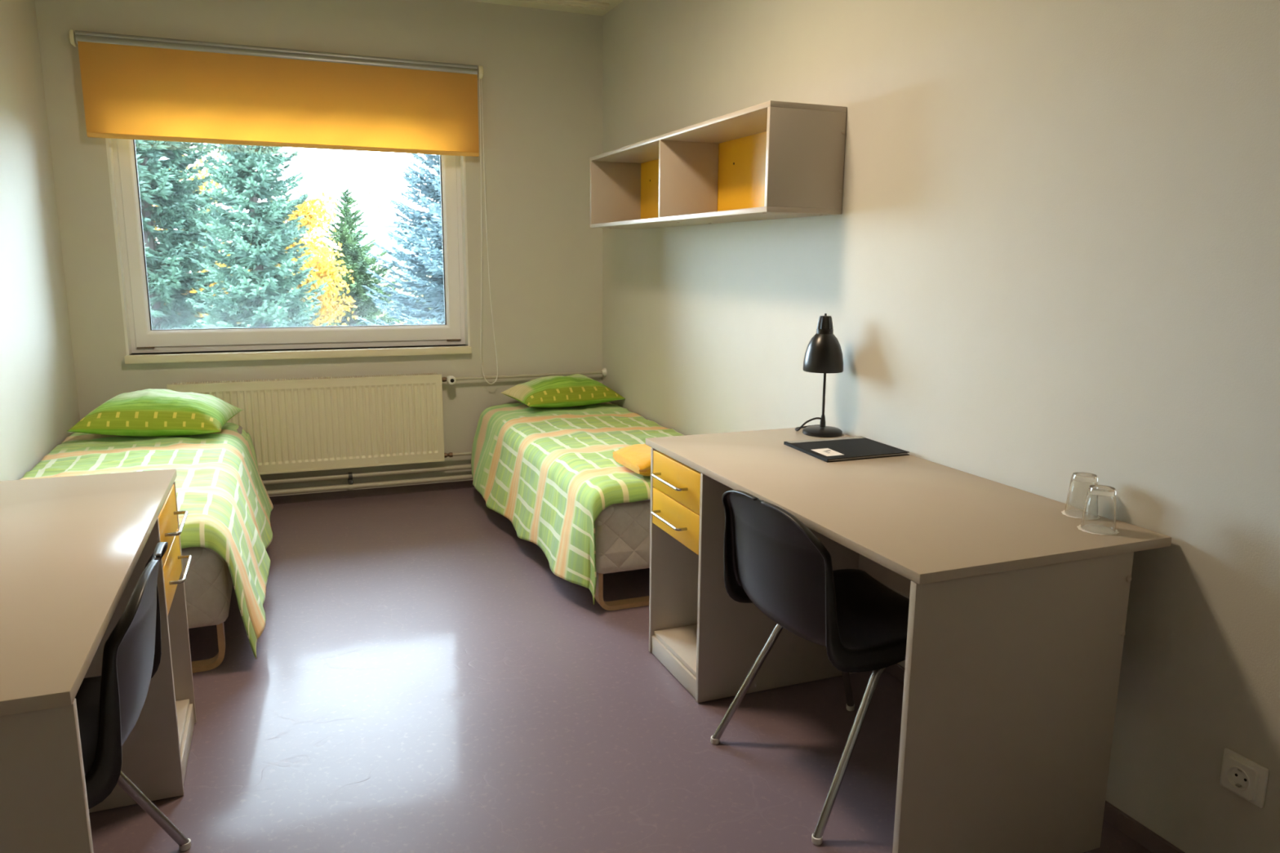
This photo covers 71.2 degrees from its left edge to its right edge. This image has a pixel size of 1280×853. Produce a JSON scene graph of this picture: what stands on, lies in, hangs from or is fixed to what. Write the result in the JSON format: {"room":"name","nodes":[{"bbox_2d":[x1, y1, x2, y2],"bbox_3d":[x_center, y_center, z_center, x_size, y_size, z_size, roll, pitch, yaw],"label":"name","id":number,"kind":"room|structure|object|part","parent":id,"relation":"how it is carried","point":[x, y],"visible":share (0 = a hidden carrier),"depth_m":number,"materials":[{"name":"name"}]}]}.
{"room":"dormitory room","nodes":[
{"label":"dormitory room","id":0,"kind":"room"},
{"bbox_2d":[0,0,79,480],"bbox_3d":[-1.819,-0.339,1.658,0.200,2.676,6.200,-4,11,-21],"label":"wall","id":1,"kind":"structure","parent":0,"point":[39,402],"depth_m":3.73,"materials":[{"name":"white paint"}]},
{"bbox_2d":[34,0,602,496],"bbox_3d":[-1.547,-0.946,4.912,2.752,2.676,0.250,-4,11,-21],"label":"wall","id":2,"kind":"structure","parent":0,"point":[542,79],"depth_m":4.92,"materials":[{"name":"beige paint"}]},
{"bbox_2d":[68,29,497,384],"bbox_3d":[-1.726,-1.038,4.636,1.958,1.726,0.088,-4,11,-21],"label":"roller blind","id":3,"kind":"object","parent":2,"relation":"attached to","point":[135,87],"visible":1,"depth_m":4.45,"materials":[{"name":"fabric"}]},
{"bbox_3d":[-1.740,-1.869,4.463,1.861,0.028,0.028,-4,11,-21],"label":"rail","id":4,"kind":"part","parent":3,"relation":"part of","materials":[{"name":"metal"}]},
{"bbox_3d":[-0.854,-1.070,4.958,0.099,1.685,0.024,-4,11,-21],"label":"pull cord","id":5,"kind":"part","parent":3,"relation":"part of","materials":[{"name":"white plastic"}]},
{"bbox_2d":[105,137,471,364],"bbox_3d":[-1.788,-1.058,4.722,1.727,1.378,0.220,-4,11,-21],"label":"window","id":6,"kind":"structure","parent":2,"relation":"attached to","point":[144,344],"depth_m":4.76,"materials":[{"name":"white plastic"}]},
{"bbox_3d":[-1.782,-0.394,4.813,1.725,0.040,0.150,-4,11,-21],"label":"sill","id":7,"kind":"part","parent":6,"relation":"part of","materials":[{"name":"beige ceramic"}]},
{"bbox_2d":[166,373,456,475],"bbox_3d":[-1.722,-0.015,4.813,1.454,0.494,0.125,-4,11,-21],"label":"radiator","id":8,"kind":"object","parent":2,"relation":"attached to","point":[292,425],"visible":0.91,"depth_m":4.81,"materials":[{"name":"beige metal"}]},
{"bbox_2d":[172,373,437,384],"bbox_3d":[-1.750,-0.253,4.758,1.322,0.007,0.062,-4,11,-21],"label":"grille","id":9,"kind":"object","parent":8,"relation":"attached to","point":[415,377],"depth_m":4.78,"materials":[{"name":"beige metal"}]},
{"bbox_2d":[452,451,471,456],"bbox_3d":[-0.644,0.134,5.281,0.926,0.019,0.019,-4,11,-21],"label":"pipe","id":10,"kind":"object","parent":8,"relation":"attached to","point":[459,454],"visible":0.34,"depth_m":5.13,"materials":[{"name":"metal"}]},
{"bbox_2d":[347,472,353,490],"bbox_3d":[-1.603,0.299,4.947,0.024,0.100,0.078,-4,11,-21],"label":"clip","id":11,"kind":"object","parent":2,"relation":"attached to","point":[350,481],"visible":0.97,"depth_m":4.92,"materials":[{"name":"paint"}]},
{"bbox_2d":[262,464,471,484],"bbox_3d":[-1.491,0.265,4.968,2.744,0.027,0.027,-4,11,-21],"label":"pipe","id":12,"kind":"object","parent":11,"relation":"attached to","point":[323,477],"visible":0.32,"depth_m":4.95,"materials":[{"name":"metal"}]},
{"bbox_2d":[266,474,472,496],"bbox_3d":[-1.490,0.325,4.977,2.744,0.029,0.029,-4,11,-21],"label":"pipe","id":13,"kind":"object","parent":11,"relation":"attached to","point":[376,484],"visible":0.32,"depth_m":4.96,"materials":[{"name":"metal"}]},
{"bbox_2d":[269,480,474,504],"bbox_3d":[-1.510,0.370,5.034,2.728,0.045,0.012,-4,11,-21],"label":"baseboard","id":14,"kind":"structure","parent":2,"relation":"attached to","point":[279,500],"depth_m":5.03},
{"bbox_2d":[466,0,623,15],"bbox_3d":[-0.435,-1.841,1.932,3.152,0.200,6.200,-4,11,-21],"label":"ceiling","id":15,"kind":"structure","parent":0,"point":[613,3],"depth_m":4.87,"materials":[{"name":"paint"}]},
{"bbox_2d":[509,0,609,11],"bbox_3d":[-1.413,-2.197,4.377,2.642,0.016,0.120,-4,11,-21],"label":"rail","id":16,"kind":"object","parent":15,"relation":"attached to","point":[581,4],"visible":1,"depth_m":4.77,"materials":[{"name":"white metal"}]},
{"bbox_2d":[88,487,1151,852],"bbox_3d":[-0.459,0.986,2.461,3.152,0.200,6.200,-4,11,-21],"label":"floor","id":17,"kind":"structure","parent":0,"point":[423,678],"depth_m":2.58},
{"bbox_2d":[0,469,196,852],"bbox_3d":[-1.329,0.620,1.810,0.694,0.736,1.397,-4,11,-21],"label":"desk","id":18,"kind":"object","parent":17,"relation":"on","point":[75,550],"visible":0.93,"depth_m":1.72,"materials":[{"name":"laminate"}]},
{"bbox_3d":[-1.054,0.748,1.200,0.575,0.714,0.018,-4,11,-21],"label":"panel","id":19,"kind":"part","parent":18,"relation":"part of","materials":[{"name":"grey laminate"}]},
{"bbox_3d":[-1.403,0.584,2.062,0.575,0.714,0.016,-4,11,-21],"label":"pedestal panel","id":20,"kind":"part","parent":18,"relation":"part of","materials":[{"name":"grey laminate"}]},
{"bbox_3d":[-1.213,0.249,2.282,0.018,0.122,0.357,-4,11,-21],"label":"drawer","id":21,"kind":"part","parent":18,"relation":"part of","materials":[{"name":"yellow laminate"}]},
{"bbox_3d":[-1.214,0.371,2.305,0.018,0.121,0.357,-4,11,-21],"label":"drawer","id":22,"kind":"part","parent":18,"relation":"part of","materials":[{"name":"yellow laminate"}]},
{"bbox_3d":[-1.193,0.249,2.303,0.036,0.009,0.215,-4,11,-21],"label":"handle","id":23,"kind":"part","parent":18,"relation":"part of","materials":[{"name":"silver metal"}]},
{"bbox_3d":[-1.194,0.371,2.326,0.036,0.009,0.215,-4,11,-21],"label":"handle","id":24,"kind":"part","parent":18,"relation":"part of","materials":[{"name":"silver metal"}]},
{"bbox_3d":[-1.543,0.518,2.406,0.575,0.714,0.016,-4,11,-21],"label":"pedestal panel","id":25,"kind":"part","parent":18,"relation":"part of","materials":[{"name":"grey laminate"}]},
{"bbox_2d":[175,698,189,748],"bbox_3d":[-1.474,0.833,2.288,0.548,0.016,0.361,-4,11,-21],"label":"shelf","id":26,"kind":"object","parent":18,"relation":"attached to","point":[182,704],"depth_m":2.44,"materials":[{"name":"grey laminate"}]},
{"bbox_2d":[75,542,191,851],"bbox_3d":[-1.154,0.637,1.669,0.518,0.766,0.500,-3,11,-20],"label":"shell chair","id":27,"kind":"object","parent":17,"relation":"on","point":[109,705],"visible":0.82,"depth_m":1.60,"materials":[{"name":"black plastic"}]},
{"bbox_3d":[-1.152,0.772,1.919,0.309,0.407,0.033,-6,12,-30],"label":"leg","id":28,"kind":"part","parent":27,"relation":"part of","materials":[{"name":"silver metal"}]},
{"bbox_2d":[181,425,242,672],"bbox_3d":[-2.023,0.414,3.625,0.730,0.468,1.980,-4,11,-21],"label":"bed","id":29,"kind":"object","parent":17,"relation":"on","point":[208,584],"visible":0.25,"depth_m":2.83,"materials":[{"name":"fabric"}]},
{"bbox_2d":[18,422,273,658],"bbox_3d":[-1.964,0.370,3.624,0.858,0.479,2.033,-4,11,-21],"label":"duvet","id":30,"kind":"object","parent":29,"relation":"on","point":[221,489],"visible":0.69,"depth_m":3.51,"materials":[{"name":"fabric"}]},
{"bbox_2d":[66,388,242,436],"bbox_3d":[-2.252,-0.071,4.196,0.630,0.199,0.469,-2,11,-12],"label":"pillow","id":31,"kind":"object","parent":30,"relation":"on","point":[148,412],"visible":1,"depth_m":4.04,"materials":[{"name":"fabric"}]},
{"bbox_3d":[-2.023,0.359,3.615,0.730,0.270,1.980,-4,11,-21],"label":"mattress","id":32,"kind":"part","parent":29,"relation":"part of","materials":[{"name":"beige fabric"}]},
{"bbox_3d":[-1.681,0.728,2.805,0.688,0.160,0.050,-4,11,-21],"label":"leg","id":33,"kind":"part","parent":29,"relation":"part of","materials":[{"name":"brown wood"}]},
{"bbox_2d":[595,499,650,610],"bbox_3d":[-0.195,0.291,4.367,0.725,0.468,1.995,-4,11,-21],"label":"bed","id":34,"kind":"object","parent":17,"relation":"on","point":[622,531],"visible":0.2,"depth_m":3.36,"materials":[{"name":"fabric"}]},
{"bbox_2d":[471,401,684,604],"bbox_3d":[-0.239,0.248,4.330,0.865,0.466,2.027,-4,11,-21],"label":"duvet","id":35,"kind":"object","parent":34,"relation":"on","point":[551,472],"visible":0.79,"depth_m":4.03,"materials":[{"name":"fabric"}]},
{"bbox_2d":[501,373,625,407],"bbox_3d":[-0.440,-0.210,5.095,0.600,0.169,0.409,-6,12,-30],"label":"pillow","id":36,"kind":"object","parent":35,"relation":"on","point":[575,389],"visible":1,"depth_m":4.96,"materials":[{"name":"fabric"}]},
{"bbox_2d":[612,443,651,475],"bbox_3d":[0.139,0.124,3.575,0.420,0.101,0.306,-4,11,-21],"label":"towel","id":37,"kind":"object","parent":35,"relation":"on","point":[636,457],"visible":0.22,"depth_m":3.48,"materials":[{"name":"yellow fabric"}]},
{"bbox_3d":[0.151,0.606,3.540,0.683,0.160,0.050,-4,11,-21],"label":"leg","id":38,"kind":"part","parent":34,"relation":"part of","materials":[{"name":"brown wood"}]},
{"bbox_3d":[-0.194,0.236,4.357,0.725,0.270,1.995,-4,11,-21],"label":"mattress","id":39,"kind":"part","parent":34,"relation":"part of","materials":[{"name":"beige fabric"}]},
{"bbox_2d":[711,489,909,845],"bbox_3d":[0.511,0.532,2.305,0.518,0.766,0.500,-4,12,-25],"label":"shell chair","id":40,"kind":"object","parent":17,"relation":"on","point":[773,562],"visible":0.87,"depth_m":2.14,"materials":[{"name":"black plastic"}]},
{"bbox_3d":[0.351,0.678,2.488,0.309,0.407,0.033,-2,11,-14],"label":"leg","id":41,"kind":"part","parent":40,"relation":"part of","materials":[{"name":"silver metal"}]},
{"bbox_3d":[0.571,0.660,2.589,0.200,0.405,0.031,-9,14,-40],"label":"leg","id":42,"kind":"part","parent":40,"relation":"part of","materials":[{"name":"silver metal"}]},
{"bbox_3d":[0.527,0.749,2.117,0.303,0.407,0.075,-4,12,-25],"label":"leg","id":43,"kind":"part","parent":40,"relation":"part of","materials":[{"name":"silver metal"}]},
{"bbox_2d":[645,427,1171,852],"bbox_3d":[0.571,0.502,2.526,0.710,0.736,1.397,-4,11,-21],"label":"desk","id":44,"kind":"object","parent":17,"relation":"on","point":[1016,621],"visible":0.85,"depth_m":1.95,"materials":[{"name":"laminate"}]},
{"bbox_3d":[0.087,0.294,2.798,0.036,0.009,0.215,-4,11,-21],"label":"handle","id":45,"kind":"part","parent":44,"relation":"part of","materials":[{"name":"silver metal"}]},
{"bbox_3d":[0.088,0.171,2.776,0.036,0.009,0.215,-4,11,-21],"label":"handle","id":46,"kind":"part","parent":44,"relation":"part of","materials":[{"name":"silver metal"}]},
{"bbox_3d":[0.303,0.404,3.101,0.575,0.714,0.016,-4,11,-21],"label":"pedestal panel","id":47,"kind":"part","parent":44,"relation":"part of","materials":[{"name":"grey laminate"}]},
{"bbox_2d":[653,624,697,677],"bbox_3d":[0.369,0.719,2.981,0.548,0.016,0.361,-4,11,-21],"label":"shelf","id":48,"kind":"object","parent":44,"relation":"attached to","point":[678,642],"depth_m":2.95,"materials":[{"name":"grey laminate"}]},
{"bbox_3d":[0.116,0.291,2.797,0.018,0.121,0.357,-4,11,-21],"label":"drawer","id":49,"kind":"part","parent":44,"relation":"part of","materials":[{"name":"yellow laminate"}]},
{"bbox_3d":[0.117,0.168,2.774,0.018,0.122,0.357,-4,11,-21],"label":"drawer","id":50,"kind":"part","parent":44,"relation":"part of","materials":[{"name":"yellow laminate"}]},
{"bbox_3d":[0.442,0.470,2.757,0.575,0.714,0.016,-4,11,-21],"label":"pedestal panel","id":51,"kind":"part","parent":44,"relation":"part of","materials":[{"name":"grey laminate"}]},
{"bbox_2d":[795,313,843,437],"bbox_3d":[0.617,-0.182,3.064,0.149,0.413,0.191,-4,11,-21],"label":"desk lamp","id":52,"kind":"object","parent":44,"relation":"on","point":[824,353],"visible":1,"depth_m":2.99,"materials":[{"name":"black metal"}]},
{"bbox_3d":[0.594,-0.018,3.148,0.090,0.057,0.148,3,11,12],"label":"power cord","id":53,"kind":"part","parent":52,"relation":"part of","materials":[{"name":"black rubber"}]},
{"bbox_3d":[0.622,-0.259,3.021,0.135,0.143,0.135,-4,11,-21],"label":"lamp shade","id":54,"kind":"part","parent":52,"relation":"part of","materials":[{"name":"black paint"}]},
{"bbox_2d":[783,435,909,462],"bbox_3d":[0.644,0.068,2.820,0.305,0.010,0.273,-4,11,-21],"label":"document folder","id":55,"kind":"object","parent":44,"relation":"on","point":[848,448],"visible":1,"depth_m":2.79,"materials":[{"name":"black plastic"}]},
{"bbox_3d":[0.875,0.360,2.394,0.016,0.358,0.927,-4,11,-21],"label":"modesty panel","id":56,"kind":"part","parent":44,"relation":"part of","materials":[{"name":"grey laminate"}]},
{"bbox_3d":[0.792,0.634,1.894,0.575,0.714,0.018,-4,11,-21],"label":"panel","id":57,"kind":"part","parent":44,"relation":"part of","materials":[{"name":"grey laminate"}]},
{"bbox_2d":[1061,510,1081,519],"bbox_3d":[1.044,0.208,2.117,0.084,0.001,0.083,-4,11,-21],"label":"coaster","id":58,"kind":"object","parent":44,"relation":"on","point":[1062,512],"visible":0.27,"depth_m":2.10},
{"bbox_2d":[1064,471,1097,517],"bbox_3d":[1.044,0.160,2.108,0.070,0.097,0.070,-4,11,-21],"label":"drinking glass","id":59,"kind":"object","parent":58,"relation":"on","point":[1080,482],"visible":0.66,"depth_m":2.09,"materials":[{"name":"clear glass"}]},
{"bbox_2d":[1076,524,1119,535],"bbox_3d":[1.023,0.230,1.998,0.084,0.001,0.083,-4,11,-21],"label":"coaster","id":60,"kind":"object","parent":44,"relation":"on","point":[1116,532],"visible":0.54,"depth_m":1.97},
{"bbox_2d":[1080,484,1115,533],"bbox_3d":[1.024,0.182,1.989,0.070,0.097,0.070,-4,11,-21],"label":"drinking glass","id":61,"kind":"object","parent":60,"relation":"on","point":[1099,515],"visible":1,"depth_m":1.96,"materials":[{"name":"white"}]},
{"bbox_2d":[602,0,1279,852],"bbox_3d":[0.924,-0.516,2.735,0.200,2.676,6.200,-4,11,-21],"label":"wall","id":62,"kind":"structure","parent":0,"point":[1051,254],"depth_m":2.24,"materials":[{"name":"white paint"}]},
{"bbox_2d":[454,368,606,380],"bbox_3d":[-0.629,-0.299,5.210,0.905,0.052,0.052,-4,11,-21],"label":"pipe","id":63,"kind":"object","parent":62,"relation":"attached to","point":[603,371],"visible":0.91,"depth_m":5.20,"materials":[{"name":"metal"}]},
{"bbox_2d":[590,100,846,229],"bbox_3d":[0.216,-1.039,3.776,0.290,0.351,1.820,-4,11,-21],"label":"wall shelf","id":64,"kind":"object","parent":62,"relation":"attached to","point":[771,159],"visible":1,"depth_m":3.59,"materials":[{"name":"grey laminate"}]},
{"bbox_3d":[-0.118,-1.197,4.598,0.290,0.312,0.018,-4,11,-21],"label":"panel","id":65,"kind":"part","parent":64,"relation":"part of","materials":[{"name":"grey laminate"}]},
{"bbox_3d":[0.173,-1.127,4.239,0.016,0.311,0.877,-4,11,-21],"label":"panel","id":66,"kind":"part","parent":64,"relation":"part of","materials":[{"name":"yellow laminate"}]},
{"bbox_3d":[0.506,-0.971,3.418,0.016,0.311,0.887,-4,11,-21],"label":"panel","id":67,"kind":"part","parent":64,"relation":"part of","materials":[{"name":"yellow laminate"}]},
{"bbox_3d":[0.548,-0.884,2.956,0.290,0.312,0.018,-4,11,-21],"label":"panel","id":68,"kind":"part","parent":64,"relation":"part of","materials":[{"name":"grey laminate"}]},
{"bbox_2d":[884,663,1185,852],"bbox_3d":[0.824,0.787,2.916,0.012,0.045,5.750,-4,11,-21],"label":"baseboard","id":69,"kind":"structure","parent":62,"relation":"attached to","point":[1146,837],"depth_m":2.09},
{"bbox_2d":[1219,747,1269,808],"bbox_3d":[1.238,0.723,1.839,0.020,0.086,0.090,-4,11,-21],"label":"wall socket","id":70,"kind":"object","parent":62,"relation":"attached to","point":[1241,775],"visible":1,"depth_m":1.83,"materials":[{"name":"white plastic"}]},
{"label":"outside","id":71,"kind":"structure","parent":0,"visible":0},
{"bbox_3d":[-22.570,-5.915,61.380,140.000,0.300,119.400,-4,11,-21],"label":"ground","id":72,"kind":"structure","parent":71,"visible":0},
{"bbox_2d":[134,139,241,328],"bbox_3d":[-7.940,-4.409,14.192,3.799,14.358,3.773,6,12,25],"label":"spruce tree","id":73,"kind":"object","parent":72,"relation":"on","point":[168,263],"visible":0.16,"depth_m":14.22,"materials":[{"name":"green plant"}]},
{"bbox_2d":[151,144,287,323],"bbox_3d":[-8.822,-3.027,18.169,4.221,10.167,4.822,1,11,2],"label":"deciduous tree","id":74,"kind":"object","parent":72,"relation":"on","point":[202,188],"visible":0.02,"depth_m":17.66,"materials":[{"name":"green plant"}]},
{"bbox_2d":[185,143,328,328],"bbox_3d":[-5.568,-1.879,13.050,3.011,9.846,2.977,-5,12,-29],"label":"spruce tree","id":75,"kind":"object","parent":72,"relation":"on","point":[262,299],"visible":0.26,"depth_m":12.61,"materials":[{"name":"green plant"}]},
{"bbox_2d":[191,261,431,324],"bbox_3d":[-17.454,-5.937,45.592,30.311,5.933,4.348,-4,11,-21],"label":"trees","id":76,"kind":"object","parent":72,"relation":"on","point":[399,270],"visible":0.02,"depth_m":45.94,"materials":[{"name":"green plant"}]},
{"bbox_2d":[271,186,358,326],"bbox_3d":[-6.725,-1.201,17.514,2.434,6.854,3.230,-4,11,-21],"label":"deciduous tree","id":77,"kind":"object","parent":72,"relation":"on","point":[323,267],"visible":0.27,"depth_m":17.36,"materials":[{"name":"yellow plant"}]},
{"bbox_2d":[289,168,358,262],"bbox_3d":[-11.657,-5.030,33.035,3.775,8.585,3.911,-8,13,-37],"label":"deciduous tree","id":78,"kind":"object","parent":72,"relation":"on","point":[308,178],"visible":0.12,"depth_m":32.08,"materials":[{"name":"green plant"}]},
{"bbox_2d":[308,188,410,326],"bbox_3d":[-6.548,-1.881,20.678,4.962,7.027,5.554,-8,13,-37],"label":"spruce tree","id":79,"kind":"object","parent":72,"relation":"on","point":[355,257],"visible":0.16,"depth_m":19.99,"materials":[{"name":"green plant"}]},
{"bbox_2d":[352,168,422,323],"bbox_3d":[-10.669,-5.883,36.465,4.987,9.016,4.751,-8,14,-39],"label":"deciduous tree","id":80,"kind":"object","parent":72,"relation":"on","point":[379,206],"visible":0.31,"depth_m":35.80,"materials":[{"name":"green plant"}]},
{"bbox_2d":[376,277,417,324],"bbox_3d":[-8.379,-2.234,27.997,3.451,5.000,3.972,-4,11,-21],"label":"deciduous tree","id":81,"kind":"object","parent":72,"relation":"on","point":[382,284],"visible":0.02,"depth_m":27.72,"materials":[{"name":"green plant"}]},
{"bbox_2d":[352,219,442,275],"bbox_3d":[-15.185,-9.496,58.977,7.200,7.750,6.600,-4,11,-21],"label":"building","id":82,"kind":"structure","parent":72,"relation":"on","point":[364,226],"depth_m":55.04,"materials":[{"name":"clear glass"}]},
{"bbox_2d":[355,153,444,325],"bbox_3d":[-3.505,-2.180,16.877,5.906,9.064,5.746,-4,11,-21],"label":"spruce tree","id":83,"kind":"object","parent":72,"relation":"on","point":[429,251],"visible":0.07,"depth_m":16.27,"materials":[{"name":"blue plant"}]}
]}

